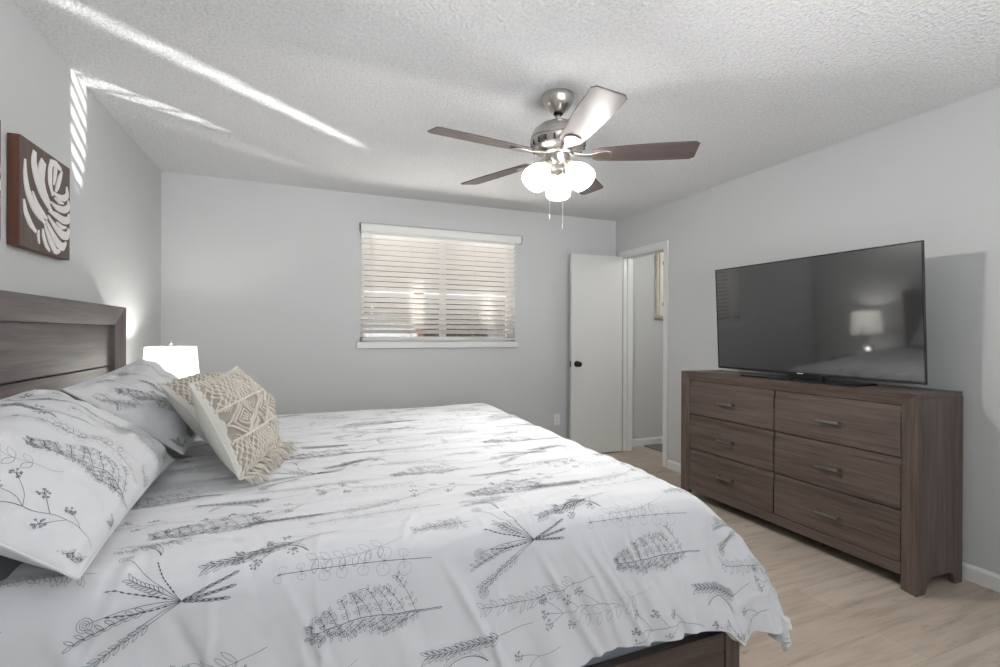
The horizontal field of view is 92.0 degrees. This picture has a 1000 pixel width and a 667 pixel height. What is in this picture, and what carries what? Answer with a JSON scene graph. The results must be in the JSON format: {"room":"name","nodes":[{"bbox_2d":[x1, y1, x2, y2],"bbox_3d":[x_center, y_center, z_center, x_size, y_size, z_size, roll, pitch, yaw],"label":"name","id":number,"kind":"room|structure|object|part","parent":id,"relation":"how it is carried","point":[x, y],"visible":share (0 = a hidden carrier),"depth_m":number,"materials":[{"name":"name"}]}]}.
{"room":"bedroom","nodes":[
{"label":"bedroom","id":0,"kind":"room"},
{"bbox_2d":[0,0,160,384],"bbox_3d":[-1.546,0.009,0.978,0.150,2.440,5.982,0,0,-22],"label":"wall","id":1,"kind":"structure","parent":0,"point":[115,260],"depth_m":2.36,"materials":[{"name":"grey paint"}]},
{"bbox_2d":[0,120,0,234],"bbox_3d":[-1.630,-0.520,1.443,0.040,0.403,0.403,0,0,-22],"label":"wall art","id":2,"kind":"object","parent":1,"relation":"attached to","point":[0,120],"visible":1,"depth_m":1.63,"materials":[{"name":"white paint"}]},
{"bbox_2d":[7,132,69,259],"bbox_3d":[-1.829,-0.522,1.929,0.040,0.403,0.403,0,0,-22],"label":"wall art","id":3,"kind":"object","parent":1,"relation":"attached to","point":[38,184],"visible":1,"depth_m":1.86,"materials":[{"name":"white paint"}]},
{"bbox_2d":[161,172,662,438],"bbox_3d":[0.194,0.012,4.842,6.002,2.440,0.150,0,0,-22],"label":"wall","id":4,"kind":"structure","parent":0,"point":[263,279],"depth_m":4.11,"materials":[{"name":"grey paint"}]},
{"bbox_2d":[360,232,510,341],"bbox_3d":[-0.575,-0.418,4.561,1.467,0.985,0.056,0,0,-22],"label":"window","id":5,"kind":"structure","parent":4,"relation":"in","point":[361,334],"depth_m":4.52,"materials":[{"name":"white paint"}]},
{"bbox_2d":[359,222,521,339],"bbox_3d":[-0.506,-0.444,4.458,1.532,1.013,0.075,0,0,-22],"label":"blind","id":6,"kind":"object","parent":5,"relation":"attached to","point":[374,231],"visible":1,"depth_m":4.43,"materials":[{"name":"white plastic"}]},
{"bbox_3d":[-1.113,-0.525,4.184,0.028,0.736,0.018,0,0,-22],"label":"pull cord","id":7,"kind":"part","parent":6,"relation":"part of","materials":[{"name":"white fabric"}]},
{"bbox_3d":[-1.103,-0.425,4.223,0.002,0.935,0.056,0,0,-22],"label":"ladder cord","id":8,"kind":"part","parent":6,"relation":"part of","materials":[{"name":"white fabric"}]},
{"bbox_3d":[-0.534,0.051,4.458,1.451,0.022,0.050,0,0,-22],"label":"rail","id":9,"kind":"part","parent":6,"relation":"part of","materials":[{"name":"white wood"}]},
{"bbox_3d":[-0.251,-0.422,4.572,0.002,0.935,0.056,0,0,-22],"label":"ladder cord","id":10,"kind":"part","parent":6,"relation":"part of","materials":[{"name":"white fabric"}]},
{"bbox_2d":[356,342,517,348],"bbox_3d":[-0.548,0.104,4.491,1.527,0.056,0.107,0,0,-22],"label":"trim","id":11,"kind":"structure","parent":4,"relation":"attached to","point":[359,345],"depth_m":4.41,"materials":[{"name":"white paint"}]},
{"bbox_2d":[554,414,559,425],"bbox_3d":[0.580,0.879,4.917,0.070,0.114,0.010,0,0,-22],"label":"wall outlet","id":12,"kind":"object","parent":4,"relation":"attached to","point":[556,416],"visible":1,"depth_m":4.91,"materials":[{"name":"white plastic"}]},
{"bbox_2d":[569,254,622,452],"bbox_3d":[0.992,0.212,4.939,0.608,2.023,0.156,0,0,-19],"label":"door","id":13,"kind":"structure","parent":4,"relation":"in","point":[596,281],"depth_m":4.93,"materials":[{"name":"white paint"}]},
{"bbox_3d":[0.771,0.306,4.864,0.062,0.062,0.156,0,0,-19],"label":"knob","id":14,"kind":"part","parent":13,"relation":"part of","materials":[{"name":"black metal"}]},
{"bbox_2d":[632,436,662,446],"bbox_3d":[2.124,1.198,5.549,1.685,0.082,0.013,0,0,-22],"label":"baseboard","id":15,"kind":"structure","parent":4,"relation":"attached to","point":[652,440],"depth_m":5.34,"materials":[{"name":"white paint"}]},
{"bbox_2d":[655,252,663,317],"bbox_3d":[1.935,-0.556,5.436,0.420,0.770,0.068,0,0,-22],"label":"picture frame","id":16,"kind":"object","parent":4,"relation":"attached to","point":[658,256],"visible":0.18,"depth_m":5.35,"materials":[{"name":"beige paint"}]},
{"bbox_3d":[1.943,-0.556,5.417,0.384,0.734,0.018,0,0,-22],"label":"cabinet door","id":17,"kind":"part","parent":16,"relation":"part of","materials":[{"name":"beige paint"}]},
{"bbox_2d":[11,0,999,220],"bbox_3d":[1.236,-1.250,2.114,6.152,0.100,5.982,0,0,-22],"label":"ceiling","id":18,"kind":"structure","parent":0,"point":[336,95],"depth_m":2.28,"materials":[{"name":"white paint"}]},
{"bbox_2d":[427,85,699,228],"bbox_3d":[0.269,-0.861,2.422,1.288,0.687,1.311,0,0,-22],"label":"ceiling fan","id":19,"kind":"object","parent":18,"relation":"hanging from","point":[558,140],"visible":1,"depth_m":2.36,"materials":[{"name":"silver metal"}]},
{"bbox_3d":[-0.082,-0.900,2.249,0.500,0.036,0.146,0,0,-28],"label":"blade","id":20,"kind":"part","parent":19,"relation":"part of","materials":[{"name":"brown wood"}]},
{"bbox_3d":[-0.013,-0.900,2.744,0.500,0.036,0.146,0,0,44],"label":"blade","id":21,"kind":"part","parent":19,"relation":"part of","materials":[{"name":"brown wood"}]},
{"bbox_3d":[0.184,-0.778,2.389,0.149,0.152,0.132,0,0,-22],"label":"lamp shade","id":22,"kind":"part","parent":19,"relation":"part of","materials":[{"name":"white glass"}]},
{"bbox_2d":[534,159,552,179],"bbox_3d":[0.218,-0.818,2.407,0.104,0.110,0.058,0,0,-22],"label":"bulb","id":23,"kind":"object","parent":19,"relation":"attached to","point":[548,163],"depth_m":2.39,"materials":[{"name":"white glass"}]},
{"bbox_3d":[0.248,-0.714,2.404,0.009,0.292,0.009,0,0,-22],"label":"pull chain","id":24,"kind":"part","parent":19,"relation":"part of","materials":[{"name":"silver metal"}]},
{"bbox_3d":[0.313,-0.777,2.577,0.136,0.152,0.144,0,0,-22],"label":"lamp shade","id":25,"kind":"part","parent":19,"relation":"part of","materials":[{"name":"white glass"}]},
{"bbox_3d":[0.310,-0.689,2.399,0.009,0.342,0.009,0,0,-22],"label":"pull chain","id":26,"kind":"part","parent":19,"relation":"part of","materials":[{"name":"silver metal"}]},
{"bbox_2d":[563,159,582,178],"bbox_3d":[0.361,-0.818,2.396,0.077,0.110,0.097,0,0,-22],"label":"bulb","id":27,"kind":"object","parent":19,"relation":"attached to","point":[569,166],"depth_m":2.36,"materials":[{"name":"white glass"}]},
{"bbox_3d":[0.397,-0.777,2.372,0.136,0.152,0.144,0,0,-22],"label":"lamp shade","id":28,"kind":"part","parent":19,"relation":"part of","materials":[{"name":"white glass"}]},
{"bbox_3d":[0.479,-0.898,2.831,0.146,0.036,0.500,0,0,26],"label":"blade","id":29,"kind":"part","parent":19,"relation":"part of","materials":[{"name":"brown wood"}]},
{"bbox_3d":[0.368,-0.898,2.030,0.146,0.036,0.500,0,0,-10],"label":"blade","id":30,"kind":"part","parent":19,"relation":"part of","materials":[{"name":"brown wood"}]},
{"bbox_3d":[0.714,-0.897,2.390,0.500,0.036,0.146,0,0,8],"label":"blade","id":31,"kind":"part","parent":19,"relation":"part of","materials":[{"name":"brown wood"}]},
{"bbox_2d":[601,446,999,666],"bbox_3d":[1.225,1.290,2.117,6.152,0.100,5.982,0,0,-22],"label":"floor","id":32,"kind":"structure","parent":0,"point":[843,609],"depth_m":2.17,"materials":[{"name":"wood"}]},
{"bbox_2d":[0,290,739,666],"bbox_3d":[-0.673,0.548,2.103,2.284,1.368,2.102,0,0,-22],"label":"bed","id":33,"kind":"object","parent":32,"relation":"on","point":[41,336],"visible":0.31,"depth_m":1.83,"materials":[{"name":"brown wood"}]},
{"bbox_3d":[-1.717,0.439,1.675,0.026,0.978,1.906,0,0,-22],"label":"headboard panel","id":34,"kind":"part","parent":33,"relation":"part of","materials":[{"name":"brown wood"}]},
{"bbox_3d":[-1.694,-0.092,1.683,0.072,0.097,2.065,0,0,-22],"label":"headboard rail","id":35,"kind":"part","parent":33,"relation":"part of","materials":[{"name":"brown wood"}]},
{"bbox_3d":[-2.072,0.541,2.600,0.072,1.367,0.085,0,0,-22],"label":"headboard post","id":36,"kind":"part","parent":33,"relation":"part of","materials":[{"name":"brown wood"}]},
{"bbox_2d":[581,633,691,666],"bbox_3d":[-0.674,0.972,2.104,2.125,0.200,2.022,0,0,-22],"label":"box spring","id":37,"kind":"object","parent":33,"relation":"on","point":[619,651],"visible":0.02,"depth_m":1.43,"materials":[{"name":"grey"}]},
{"bbox_2d":[0,555,23,580],"bbox_3d":[-0.731,0.705,2.080,2.000,0.328,1.966,0,0,-22],"label":"mattress","id":38,"kind":"object","parent":37,"relation":"on","point":[7,565],"visible":0.02,"depth_m":1.12,"materials":[{"name":"grey fabric"}]},
{"bbox_2d":[0,403,791,666],"bbox_3d":[-0.383,0.721,2.219,2.072,0.508,2.329,0,0,-22],"label":"duvet","id":39,"kind":"object","parent":38,"relation":"on","point":[473,534],"visible":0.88,"depth_m":1.26,"materials":[{"name":"white fabric"}]},
{"bbox_2d":[0,389,174,579],"bbox_3d":[-1.142,0.323,1.235,0.430,0.313,0.913,0,0,-22],"label":"pillow","id":40,"kind":"object","parent":39,"relation":"on","point":[71,470],"visible":1,"depth_m":1.05,"materials":[{"name":"white fabric"}]},
{"bbox_2d":[61,358,196,454],"bbox_3d":[-1.501,0.289,2.128,0.374,0.328,0.900,0,0,-22],"label":"pillow","id":41,"kind":"object","parent":39,"relation":"on","point":[131,392],"visible":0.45,"depth_m":1.83,"materials":[{"name":"white fabric"}]},
{"bbox_2d":[157,371,223,443],"bbox_3d":[-1.159,0.301,2.006,0.295,0.284,0.555,0,0,-6],"label":"cushion","id":42,"kind":"object","parent":39,"relation":"on","point":[178,391],"visible":0.17,"depth_m":1.82,"materials":[{"name":"beige fabric"}]},
{"bbox_3d":[-1.154,0.293,2.004,0.282,0.267,0.527,0,0,-6],"label":"knotted cord","id":43,"kind":"part","parent":42,"relation":"part of","materials":[{"name":"beige fabric"}]},
{"bbox_2d":[188,366,298,484],"bbox_3d":[-0.896,0.299,1.727,0.273,0.332,0.557,0,0,-13],"label":"cushion","id":44,"kind":"object","parent":39,"relation":"on","point":[237,416],"visible":1,"depth_m":1.56,"materials":[{"name":"beige fabric"}]},
{"bbox_3d":[-0.280,1.051,1.154,2.155,0.197,0.032,0,0,-22],"label":"rail","id":45,"kind":"part","parent":33,"relation":"part of","materials":[{"name":"brown wood"}]},
{"bbox_3d":[0.737,1.092,1.580,0.060,0.292,0.060,0,0,-22],"label":"foot post","id":46,"kind":"part","parent":33,"relation":"part of","materials":[{"name":"brown wood"}]},
{"bbox_2d":[644,443,662,451],"bbox_3d":[2.019,1.233,5.332,0.840,0.012,0.270,0,0,-22],"label":"rug","id":47,"kind":"object","parent":32,"relation":"on","point":[659,447],"visible":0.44,"depth_m":5.24,"materials":[{"name":"grey carpet"}]},
{"bbox_2d":[681,370,962,596],"bbox_3d":[1.840,0.764,3.049,0.408,0.954,1.528,0,0,-22],"label":"dresser","id":48,"kind":"object","parent":32,"relation":"on","point":[872,474],"visible":0.98,"depth_m":2.60,"materials":[{"name":"brown wood"}]},
{"bbox_3d":[1.411,0.762,3.660,0.034,0.954,0.072,0,0,-22],"label":"leg","id":49,"kind":"part","parent":48,"relation":"part of","materials":[{"name":"brown wood"}]},
{"bbox_3d":[1.536,0.481,3.293,0.030,0.015,0.125,0,0,-22],"label":"handle","id":50,"kind":"part","parent":48,"relation":"part of","materials":[{"name":"grey metal"}]},
{"bbox_3d":[1.535,0.737,3.294,0.030,0.015,0.125,0,0,-22],"label":"handle","id":51,"kind":"part","parent":48,"relation":"part of","materials":[{"name":"grey metal"}]},
{"bbox_3d":[1.534,0.993,3.294,0.030,0.015,0.125,0,0,-22],"label":"handle","id":52,"kind":"part","parent":48,"relation":"part of","materials":[{"name":"grey metal"}]},
{"bbox_3d":[1.564,0.474,3.305,0.018,0.248,0.693,0,0,-22],"label":"drawer","id":53,"kind":"part","parent":48,"relation":"part of","materials":[{"name":"brown wood"}]},
{"bbox_3d":[1.563,0.729,3.305,0.018,0.248,0.693,0,0,-22],"label":"drawer","id":54,"kind":"part","parent":48,"relation":"part of","materials":[{"name":"brown wood"}]},
{"bbox_3d":[1.562,0.985,3.305,0.018,0.248,0.693,0,0,-22],"label":"drawer","id":55,"kind":"part","parent":48,"relation":"part of","materials":[{"name":"brown wood"}]},
{"bbox_3d":[1.691,1.142,2.989,0.022,0.056,1.384,0,0,-22],"label":"rail","id":56,"kind":"part","parent":48,"relation":"part of","materials":[{"name":"brown wood"}]},
{"bbox_3d":[1.689,0.317,2.986,0.034,0.060,1.527,0,0,-22],"label":"rail","id":57,"kind":"part","parent":48,"relation":"part of","materials":[{"name":"brown wood"}]},
{"bbox_2d":[715,240,927,386],"bbox_3d":[1.862,-0.087,2.970,0.220,0.750,1.260,0,0,-24],"label":"television","id":58,"kind":"object","parent":48,"relation":"on","point":[860,314],"visible":1,"depth_m":2.80,"materials":[{"name":"black"}]},
{"bbox_3d":[1.865,-0.104,2.971,0.081,0.715,1.260,0,0,-24],"label":"casing","id":59,"kind":"part","parent":58,"relation":"part of","materials":[{"name":"black plastic"}]},
{"bbox_3d":[1.797,0.995,2.653,0.030,0.015,0.125,0,0,-22],"label":"handle","id":60,"kind":"part","parent":48,"relation":"part of","materials":[{"name":"grey metal"}]},
{"bbox_3d":[1.799,0.483,2.652,0.030,0.015,0.125,0,0,-22],"label":"handle","id":61,"kind":"part","parent":48,"relation":"part of","materials":[{"name":"grey metal"}]},
{"bbox_3d":[1.798,0.739,2.652,0.030,0.015,0.125,0,0,-22],"label":"handle","id":62,"kind":"part","parent":48,"relation":"part of","materials":[{"name":"grey metal"}]},
{"bbox_3d":[1.825,0.731,2.664,0.018,0.248,0.677,0,0,-22],"label":"drawer","id":63,"kind":"part","parent":48,"relation":"part of","materials":[{"name":"brown wood"}]},
{"bbox_3d":[1.824,0.987,2.664,0.018,0.248,0.677,0,0,-22],"label":"drawer","id":64,"kind":"part","parent":48,"relation":"part of","materials":[{"name":"brown wood"}]},
{"bbox_3d":[1.827,0.475,2.664,0.018,0.248,0.677,0,0,-22],"label":"drawer","id":65,"kind":"part","parent":48,"relation":"part of","materials":[{"name":"brown wood"}]},
{"bbox_3d":[1.963,0.766,2.312,0.034,0.954,0.072,0,0,-22],"label":"leg","id":66,"kind":"part","parent":48,"relation":"part of","materials":[{"name":"brown wood"}]},
{"bbox_3d":[2.150,0.777,2.364,0.352,0.932,0.026,0,0,-22],"label":"panel","id":67,"kind":"part","parent":48,"relation":"part of","materials":[{"name":"brown wood"}]},
{"bbox_3d":[-2.061,0.932,3.070,0.432,0.585,0.530,0,0,-22],"label":"nightstand","id":68,"kind":"object","parent":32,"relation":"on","visible":0},
{"bbox_2d":[143,342,198,378],"bbox_3d":[-2.046,0.345,3.004,0.316,0.587,0.316,0,0,-22],"label":"table lamp","id":69,"kind":"object","parent":68,"relation":"on","point":[181,361],"visible":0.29,"depth_m":2.91,"materials":[{"name":"white fabric"}]},
{"bbox_2d":[616,86,999,574],"bbox_3d":[2.400,0.024,2.514,0.115,2.440,5.832,0,0,-22],"label":"wall","id":70,"kind":"structure","parent":0,"point":[933,176],"depth_m":2.73,"materials":[{"name":"grey paint"}]},
{"bbox_2d":[619,240,668,467],"bbox_3d":[1.461,0.190,4.804,0.143,2.095,0.735,0,0,-22],"label":"trim","id":71,"kind":"structure","parent":70,"relation":"attached to","point":[627,305],"depth_m":5.07,"materials":[{"name":"white paint"}]},
{"bbox_2d":[667,459,999,592],"bbox_3d":[2.462,1.204,2.183,0.013,0.082,4.865,0,0,-22],"label":"baseboard","id":72,"kind":"structure","parent":70,"relation":"attached to","point":[982,577],"depth_m":2.40,"materials":[{"name":"white paint"}]},
{"label":"outside","id":73,"kind":"structure","parent":0,"visible":0},
{"bbox_3d":[-2.951,1.397,9.863,20.000,0.130,11.518,0,0,-22],"label":"ground","id":74,"kind":"structure","parent":73,"visible":0},
{"bbox_2d":[414,288,423,336],"bbox_3d":[-1.287,0.317,7.633,0.200,2.050,0.160,0,0,-22],"label":"patio post","id":75,"kind":"object","parent":74,"relation":"on","point":[415,335],"visible":0.1,"depth_m":7.59,"materials":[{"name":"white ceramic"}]},
{"bbox_2d":[364,296,504,336],"bbox_3d":[-2.522,0.305,8.942,16.088,1.980,0.060,0,0,-22],"label":"fence","id":76,"kind":"object","parent":74,"relation":"on","point":[365,334],"visible":0.09,"depth_m":9.37,"materials":[{"name":"brown wood"}]},
{"bbox_2d":[446,319,487,336],"bbox_3d":[-0.690,0.496,8.596,1.039,1.697,1.116,0,0,-22],"label":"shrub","id":77,"kind":"object","parent":74,"relation":"on","point":[456,335],"visible":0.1,"depth_m":8.52,"materials":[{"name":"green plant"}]},
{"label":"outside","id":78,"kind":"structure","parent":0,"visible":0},
{"bbox_2d":[364,238,504,291],"bbox_3d":[-0.887,-0.989,6.168,13.000,0.570,3.108,0,0,-22],"label":"roof","id":79,"kind":"structure","parent":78,"point":[365,238],"depth_m":7.22,"materials":[{"name":"brown paint"}]}
]}

